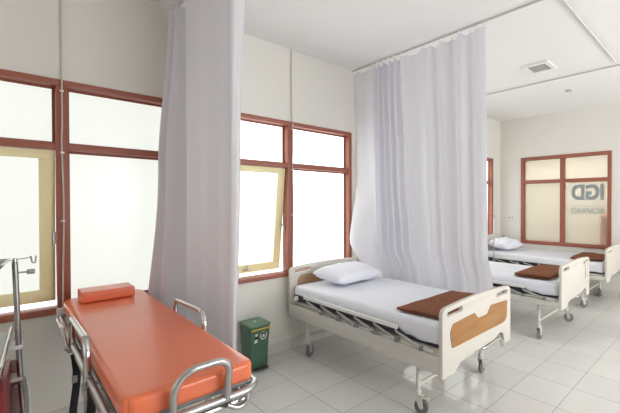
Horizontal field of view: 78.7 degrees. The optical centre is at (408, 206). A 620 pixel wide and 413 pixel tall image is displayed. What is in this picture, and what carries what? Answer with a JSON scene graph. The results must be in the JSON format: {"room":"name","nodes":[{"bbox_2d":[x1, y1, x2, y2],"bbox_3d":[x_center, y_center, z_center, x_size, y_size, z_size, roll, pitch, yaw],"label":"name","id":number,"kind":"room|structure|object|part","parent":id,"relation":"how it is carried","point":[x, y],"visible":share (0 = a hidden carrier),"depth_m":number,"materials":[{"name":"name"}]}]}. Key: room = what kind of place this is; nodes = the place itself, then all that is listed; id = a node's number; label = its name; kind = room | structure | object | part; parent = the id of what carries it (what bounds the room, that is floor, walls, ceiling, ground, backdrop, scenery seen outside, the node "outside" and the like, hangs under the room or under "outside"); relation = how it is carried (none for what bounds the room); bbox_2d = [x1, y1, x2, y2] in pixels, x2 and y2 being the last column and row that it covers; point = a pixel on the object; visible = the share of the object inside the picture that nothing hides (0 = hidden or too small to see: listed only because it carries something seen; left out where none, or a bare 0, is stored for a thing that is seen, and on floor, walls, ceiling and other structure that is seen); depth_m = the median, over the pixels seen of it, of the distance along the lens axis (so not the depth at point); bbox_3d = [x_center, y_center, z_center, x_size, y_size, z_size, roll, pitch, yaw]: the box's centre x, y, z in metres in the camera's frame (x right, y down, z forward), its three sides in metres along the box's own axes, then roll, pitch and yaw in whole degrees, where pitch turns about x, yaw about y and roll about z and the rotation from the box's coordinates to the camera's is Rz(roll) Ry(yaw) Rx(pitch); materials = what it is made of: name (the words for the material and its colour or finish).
{"room":"hospital room","nodes":[
{"label":"hospital room","id":0,"kind":"room"},
{"bbox_2d":[0,0,499,412],"bbox_3d":[-1.195,-0.082,4.300,0.160,3.340,9.180,1,1,42],"label":"wall","id":1,"kind":"structure","parent":0,"point":[121,45],"depth_m":2.98,"materials":[{"name":"paint"}]},
{"bbox_2d":[56,0,66,318],"bbox_3d":[-2.527,-0.458,2.652,0.060,2.555,0.090,1,1,42],"label":"cable conduit","id":2,"kind":"object","parent":1,"relation":"attached to","point":[59,311],"visible":0.91,"depth_m":2.65,"materials":[{"name":"beige plastic"}]},
{"bbox_2d":[0,69,162,322],"bbox_3d":[-2.587,-0.073,2.703,0.143,1.715,1.736,1,1,42],"label":"window","id":3,"kind":"structure","parent":1,"relation":"in","point":[111,136],"depth_m":2.77,"materials":[{"name":"glass"}]},
{"bbox_3d":[-2.893,0.134,2.406,0.008,0.968,0.622,4,3,42],"label":"frosted pane","id":4,"kind":"part","parent":3,"relation":"part of","materials":[{"name":"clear glass"}]},
{"bbox_3d":[-2.901,-0.672,2.405,0.006,0.417,0.788,1,1,42],"label":"frosted pane","id":5,"kind":"part","parent":3,"relation":"part of","materials":[{"name":"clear glass"}]},
{"bbox_3d":[-2.893,0.146,2.407,0.040,1.113,0.784,4,3,42],"label":"sash","id":6,"kind":"part","parent":3,"relation":"part of","materials":[{"name":"beige paint"}]},
{"bbox_3d":[-2.328,0.158,3.047,0.006,1.152,0.788,1,1,42],"label":"frosted pane","id":7,"kind":"part","parent":3,"relation":"part of","materials":[{"name":"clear glass"}]},
{"bbox_3d":[-2.328,-0.678,3.038,0.006,0.417,0.788,1,1,42],"label":"frosted pane","id":8,"kind":"part","parent":3,"relation":"part of","materials":[{"name":"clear glass"}]},
{"bbox_2d":[48,321,358,412],"bbox_3d":[-1.132,1.533,4.260,0.014,0.112,9.180,1,1,42],"label":"baseboard","id":9,"kind":"structure","parent":1,"relation":"attached to","point":[290,343],"depth_m":4.00,"materials":[{"name":"tile"}]},
{"bbox_2d":[291,49,293,266],"bbox_3d":[-1.293,-0.529,4.034,0.038,2.440,0.022,1,1,42],"label":"cable conduit","id":10,"kind":"object","parent":1,"relation":"attached to","point":[292,129],"visible":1,"depth_m":4.03,"materials":[{"name":"beige plastic"}]},
{"bbox_2d":[238,113,351,283],"bbox_3d":[-1.388,-0.087,4.097,0.233,1.715,1.736,1,1,42],"label":"window","id":11,"kind":"structure","parent":1,"relation":"in","point":[322,157],"depth_m":4.07,"materials":[{"name":"glass"}]},
{"bbox_3d":[-1.694,0.128,3.800,0.008,0.993,0.622,10,7,42],"label":"frosted pane","id":12,"kind":"part","parent":11,"relation":"part of","materials":[{"name":"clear glass"}]},
{"bbox_3d":[-1.669,-0.686,3.769,0.006,0.417,0.788,1,1,42],"label":"frosted pane","id":13,"kind":"part","parent":11,"relation":"part of","materials":[{"name":"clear glass"}]},
{"bbox_3d":[-1.695,0.141,3.801,0.040,1.138,0.784,10,7,42],"label":"sash","id":14,"kind":"part","parent":11,"relation":"part of","materials":[{"name":"white glass"}]},
{"bbox_3d":[-1.096,-0.692,4.402,0.006,0.417,0.788,1,1,42],"label":"frosted pane","id":15,"kind":"part","parent":11,"relation":"part of","materials":[{"name":"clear glass"}]},
{"bbox_3d":[-1.096,0.144,4.411,0.006,1.152,0.788,1,1,42],"label":"frosted pane","id":16,"kind":"part","parent":11,"relation":"part of","materials":[{"name":"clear glass"}]},
{"bbox_2d":[487,158,492,234],"bbox_3d":[1.117,-0.115,6.793,0.130,1.715,1.736,1,1,42],"label":"window","id":17,"kind":"structure","parent":1,"relation":"in","point":[489,160],"depth_m":7.39,"materials":[{"name":"paint"}]},
{"bbox_2d":[96,293,619,412],"bbox_3d":[1.235,1.670,2.122,6.710,0.120,9.500,1,1,42],"label":"floor","id":18,"kind":"structure","parent":0,"point":[574,367],"depth_m":3.44,"materials":[{"name":"tile"}]},
{"bbox_2d":[0,255,36,412],"bbox_3d":[-2.013,0.940,1.541,0.740,1.352,0.608,1,1,45],"label":"stand","id":19,"kind":"object","parent":18,"relation":"on","point":[15,395],"visible":1,"depth_m":1.87,"materials":[{"name":"grey metal"}]},
{"bbox_3d":[-1.958,1.004,1.760,0.470,0.380,0.018,1,1,45],"label":"panel","id":20,"kind":"part","parent":19,"relation":"part of","materials":[{"name":"red plastic"}]},
{"bbox_3d":[-1.857,0.659,1.673,0.670,0.053,0.018,1,1,45],"label":"rail","id":21,"kind":"part","parent":19,"relation":"part of","materials":[{"name":"silver metal"}]},
{"bbox_3d":[-2.128,1.007,1.930,0.012,0.370,0.095,1,1,45],"label":"panel","id":22,"kind":"part","parent":19,"relation":"part of","materials":[{"name":"brown plastic"}]},
{"bbox_3d":[-2.072,1.081,1.951,0.015,0.263,0.062,1,1,45],"label":"push handle","id":23,"kind":"part","parent":19,"relation":"part of","materials":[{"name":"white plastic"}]},
{"bbox_2d":[55,289,257,412],"bbox_3d":[-1.581,1.101,2.098,2.120,1.017,0.599,1,1,42],"label":"stretcher","id":24,"kind":"object","parent":18,"relation":"on","point":[136,353],"visible":0.98,"depth_m":1.66,"materials":[{"name":"orange leather"}]},
{"bbox_3d":[-2.086,0.757,2.191,0.437,0.121,0.050,1,1,42],"label":"lift handle","id":25,"kind":"part","parent":24,"relation":"part of","materials":[{"name":"silver metal"}]},
{"bbox_3d":[-2.055,1.163,2.320,0.115,0.630,0.050,1,1,42],"label":"leg","id":26,"kind":"part","parent":24,"relation":"part of","materials":[{"name":"silver metal"}]},
{"bbox_2d":[78,282,134,302],"bbox_3d":[-2.224,0.631,2.669,0.210,0.072,0.300,1,1,42],"label":"pillow","id":27,"kind":"object","parent":24,"relation":"on","point":[104,292],"visible":1,"depth_m":2.61,"materials":[{"name":"orange leather"}]},
{"bbox_3d":[-1.527,0.827,2.062,1.802,0.073,0.515,1,1,42],"label":"under frame","id":28,"kind":"part","parent":24,"relation":"part of","materials":[{"name":"silver metal"}]},
{"bbox_3d":[-1.594,0.773,2.122,2.000,0.018,0.450,1,1,42],"label":"deck plate","id":29,"kind":"part","parent":24,"relation":"part of","materials":[{"name":"grey"}]},
{"bbox_3d":[-0.730,0.834,1.550,0.021,0.075,0.102,1,1,42],"label":"push handle","id":30,"kind":"part","parent":24,"relation":"part of","materials":[{"name":"silver metal"}]},
{"bbox_2d":[239,317,270,372],"bbox_3d":[-1.517,1.367,3.595,0.283,0.456,0.206,1,1,42],"label":"pedal bin","id":31,"kind":"object","parent":18,"relation":"on","point":[254,332],"visible":0.92,"depth_m":3.53,"materials":[{"name":"green plastic"}]},
{"bbox_3d":[-1.527,1.155,3.601,0.258,0.024,0.206,1,1,42],"label":"lid","id":32,"kind":"part","parent":31,"relation":"part of","materials":[{"name":"green plastic"}]},
{"bbox_2d":[288,257,509,412],"bbox_3d":[-0.176,1.118,3.629,2.095,0.954,1.084,1,1,42],"label":"hospital bed","id":33,"kind":"object","parent":18,"relation":"on","point":[372,304],"visible":0.88,"depth_m":3.08,"materials":[{"name":"beige plastic"}]},
{"bbox_3d":[-1.057,1.308,3.819,0.052,0.270,0.051,1,1,42],"label":"leg","id":34,"kind":"part","parent":33,"relation":"part of","materials":[{"name":"grey paint"}]},
{"bbox_3d":[-0.923,0.860,4.304,0.008,0.256,0.872,1,1,42],"label":"wood panel","id":35,"kind":"part","parent":33,"relation":"part of","materials":[{"name":"brown wood"}]},
{"bbox_3d":[-0.944,0.916,4.312,0.036,0.564,1.040,1,1,42],"label":"headboard","id":36,"kind":"part","parent":33,"relation":"part of","materials":[{"name":"beige plastic"}]},
{"bbox_2d":[313,261,381,284],"bbox_3d":[-0.674,0.740,4.087,0.438,0.197,0.660,0,1,38],"label":"pillow","id":37,"kind":"object","parent":33,"relation":"on","point":[345,273],"visible":1,"depth_m":3.92,"materials":[{"name":"white fabric"}]},
{"bbox_3d":[-0.581,0.943,3.294,1.335,0.034,0.026,1,1,42],"label":"guard rail","id":38,"kind":"part","parent":33,"relation":"part of","materials":[{"name":"white metal"}]},
{"bbox_3d":[-0.189,0.982,3.631,1.955,0.094,0.944,1,1,42],"label":"mattress","id":39,"kind":"part","parent":33,"relation":"part of","materials":[{"name":"white fabric"}]},
{"bbox_3d":[0.078,1.318,2.807,0.052,0.270,0.051,1,1,42],"label":"leg","id":40,"kind":"part","parent":33,"relation":"part of","materials":[{"name":"grey paint"}]},
{"bbox_2d":[397,290,475,318],"bbox_3d":[0.355,0.832,3.131,0.460,0.035,0.850,1,1,42],"label":"folded blanket","id":41,"kind":"object","parent":33,"relation":"on","point":[431,306],"visible":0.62,"depth_m":3.02,"materials":[{"name":"brown fabric"}]},
{"bbox_3d":[0.575,0.963,2.941,0.036,0.524,1.040,1,1,42],"label":"footboard","id":42,"kind":"part","parent":33,"relation":"part of","materials":[{"name":"beige plastic"}]},
{"bbox_3d":[0.595,0.928,2.933,0.008,0.198,0.871,1,1,42],"label":"wood panel","id":43,"kind":"part","parent":33,"relation":"part of","materials":[{"name":"brown wood"}]},
{"bbox_3d":[0.693,1.312,3.458,0.052,0.270,0.051,1,1,42],"label":"leg","id":44,"kind":"part","parent":33,"relation":"part of","materials":[{"name":"grey paint"}]},
{"bbox_3d":[0.676,1.190,3.138,0.172,0.098,0.346,1,1,42],"label":"crank handle","id":45,"kind":"part","parent":33,"relation":"part of","materials":[{"name":"silver metal"}]},
{"bbox_2d":[489,257,588,338],"bbox_3d":[1.304,1.086,5.147,2.095,0.987,1.072,1,1,42],"label":"hospital bed","id":46,"kind":"object","parent":18,"relation":"on","point":[572,282],"visible":0.55,"depth_m":4.38,"materials":[{"name":"beige plastic"}]},
{"bbox_3d":[0.903,0.963,4.818,1.335,0.034,0.026,1,1,42],"label":"guard rail","id":47,"kind":"part","parent":46,"relation":"part of","materials":[{"name":"white metal"}]},
{"bbox_3d":[1.295,1.002,5.154,1.955,0.094,0.944,1,1,42],"label":"mattress","id":48,"kind":"part","parent":46,"relation":"part of","materials":[{"name":"white fabric"}]},
{"bbox_3d":[1.562,1.286,4.330,0.052,0.303,0.051,1,1,42],"label":"leg","id":49,"kind":"part","parent":46,"relation":"part of","materials":[{"name":"grey paint"}]},
{"bbox_2d":[515,264,566,279],"bbox_3d":[1.776,0.842,4.697,0.450,0.049,0.860,1,1,42],"label":"folded blanket","id":50,"kind":"object","parent":46,"relation":"on","point":[541,271],"visible":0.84,"depth_m":4.52,"materials":[{"name":"brown fabric"}]},
{"bbox_3d":[2.059,0.914,4.463,0.036,0.524,1.040,1,1,42],"label":"footboard","id":51,"kind":"part","parent":46,"relation":"part of","materials":[{"name":"beige plastic"}]},
{"bbox_3d":[2.160,1.141,4.661,0.172,0.098,0.346,1,1,42],"label":"crank handle","id":52,"kind":"part","parent":46,"relation":"part of","materials":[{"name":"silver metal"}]},
{"bbox_2d":[488,215,619,306],"bbox_3d":[2.476,0.863,6.429,2.184,1.407,1.125,1,1,42],"label":"hospital bed","id":53,"kind":"object","parent":18,"relation":"on","point":[609,266],"visible":0.7,"depth_m":6.08,"materials":[{"name":"beige plastic"}]},
{"bbox_3d":[1.694,0.821,7.150,0.036,0.564,1.040,1,1,42],"label":"headboard","id":54,"kind":"part","parent":53,"relation":"part of","materials":[{"name":"beige plastic"}]},
{"bbox_2d":[488,237,522,249],"bbox_3d":[1.868,0.707,6.945,0.416,0.217,0.640,1,1,45],"label":"pillow","id":55,"kind":"object","parent":53,"relation":"on","point":[505,243],"visible":0.98,"depth_m":6.77,"materials":[{"name":"white fabric"}]},
{"bbox_3d":[2.058,0.926,6.133,1.335,0.034,0.026,1,1,42],"label":"guard rail","id":56,"kind":"part","parent":53,"relation":"part of","materials":[{"name":"silver metal"}]},
{"bbox_3d":[2.475,0.965,6.446,2.025,0.094,0.944,1,1,42],"label":"mattress","id":57,"kind":"part","parent":53,"relation":"part of","materials":[{"name":"white fabric"}]},
{"bbox_2d":[571,252,604,260],"bbox_3d":[2.992,0.813,5.931,0.450,0.038,0.790,0,1,38],"label":"folded blanket","id":58,"kind":"object","parent":53,"relation":"on","point":[592,256],"visible":0.81,"depth_m":5.82,"materials":[{"name":"brown fabric"}]},
{"bbox_3d":[3.265,0.869,5.731,0.036,0.524,1.040,1,1,42],"label":"footboard","id":59,"kind":"part","parent":53,"relation":"part of","materials":[{"name":"beige plastic"}]},
{"bbox_2d":[148,0,619,121],"bbox_3d":[1.235,-1.789,2.087,6.710,0.120,9.500,1,1,42],"label":"ceiling","id":60,"kind":"structure","parent":0,"point":[352,35],"depth_m":3.72,"materials":[{"name":"white paint"}]},
{"bbox_2d":[352,0,542,71],"bbox_3d":[0.442,-1.731,3.626,3.130,0.020,0.018,1,1,42],"label":"track","id":61,"kind":"object","parent":60,"relation":"attached to","point":[536,1],"visible":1,"depth_m":3.55,"materials":[{"name":"silver metal"}]},
{"bbox_2d":[350,23,492,292],"bbox_3d":[0.050,-0.326,4.099,1.929,2.792,0.316,0,1,38],"label":"curtain","id":62,"kind":"object","parent":61,"relation":"hanging from","point":[420,215],"visible":0.92,"depth_m":3.92,"materials":[{"name":"white fabric"}]},
{"bbox_2d":[520,59,557,74],"bbox_3d":[1.645,-1.744,4.548,0.340,0.022,0.340,1,1,42],"label":"ceiling vent","id":63,"kind":"object","parent":60,"relation":"in","point":[545,65],"visible":1,"depth_m":4.53,"materials":[{"name":"white plastic"}]},
{"bbox_2d":[528,64,549,71],"bbox_3d":[1.645,-1.744,4.548,0.230,0.019,0.230,1,1,42],"label":"grille","id":64,"kind":"object","parent":63,"relation":"attached to","point":[539,67],"depth_m":4.57,"materials":[{"name":"grey"}]},
{"bbox_2d":[486,64,619,94],"bbox_3d":[2.269,-1.755,5.978,2.689,0.020,1.859,1,1,42],"label":"track","id":65,"kind":"object","parent":60,"relation":"attached to","point":[618,64],"visible":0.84,"depth_m":4.95,"materials":[{"name":"silver metal"}]},
{"bbox_2d":[563,87,573,91],"bbox_3d":[2.407,-1.744,5.436,0.150,0.038,0.150,1,1,42],"label":"smoke detector","id":66,"kind":"object","parent":60,"relation":"attached to","point":[570,89],"visible":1,"depth_m":5.40,"materials":[{"name":"white plastic"}]},
{"bbox_2d":[562,0,615,61],"bbox_3d":[1.867,-1.731,3.660,0.018,0.020,1.840,1,1,42],"label":"track","id":67,"kind":"object","parent":60,"relation":"attached to","point":[564,1],"visible":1,"depth_m":3.50,"materials":[{"name":"silver metal"}]},
{"bbox_3d":[-1.029,-1.717,2.260,2.780,0.020,0.018,1,1,42],"label":"track","id":68,"kind":"object","parent":60,"relation":"attached to","visible":0},
{"bbox_2d":[148,0,244,395],"bbox_3d":[-1.583,-0.202,2.777,1.285,3.012,0.296,0,1,31],"label":"curtain","id":69,"kind":"object","parent":68,"relation":"hanging from","point":[195,256],"visible":0.86,"depth_m":2.80,"materials":[{"name":"white fabric"}]},
{"bbox_2d":[500,102,619,291],"bbox_3d":[4.365,-0.095,5.570,6.710,3.340,0.160,1,1,42],"label":"wall","id":70,"kind":"structure","parent":0,"point":[596,128],"depth_m":6.86,"materials":[{"name":"paint"}]},
{"bbox_2d":[520,150,611,248],"bbox_3d":[2.919,-0.115,6.818,1.640,1.715,0.126,1,1,42],"label":"window","id":71,"kind":"structure","parent":70,"relation":"in","point":[566,199],"depth_m":6.76,"materials":[{"name":"glass"}]},
{"bbox_3d":[2.631,-0.716,7.094,0.711,0.394,0.006,1,1,42],"label":"frosted pane","id":72,"kind":"part","parent":71,"relation":"part of","materials":[{"name":"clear glass"}]},
{"bbox_3d":[2.631,0.113,7.102,0.711,1.129,0.006,1,1,42],"label":"frosted pane","id":73,"kind":"part","parent":71,"relation":"part of","materials":[{"name":"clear glass"}]},
{"bbox_3d":[3.220,0.118,6.571,0.735,1.129,0.006,1,1,42],"label":"frosted pane","id":74,"kind":"part","parent":71,"relation":"part of","materials":[{"name":"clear glass"}]},
{"bbox_3d":[3.220,-0.711,6.562,0.735,0.394,0.006,1,1,42],"label":"frosted pane","id":75,"kind":"part","parent":71,"relation":"part of","materials":[{"name":"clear glass"}]},
{"bbox_2d":[589,288,619,298],"bbox_3d":[4.313,1.520,5.519,6.378,0.112,0.014,1,1,42],"label":"baseboard","id":76,"kind":"structure","parent":70,"relation":"attached to","point":[607,293],"depth_m":6.28,"materials":[{"name":"tile"}]}
]}

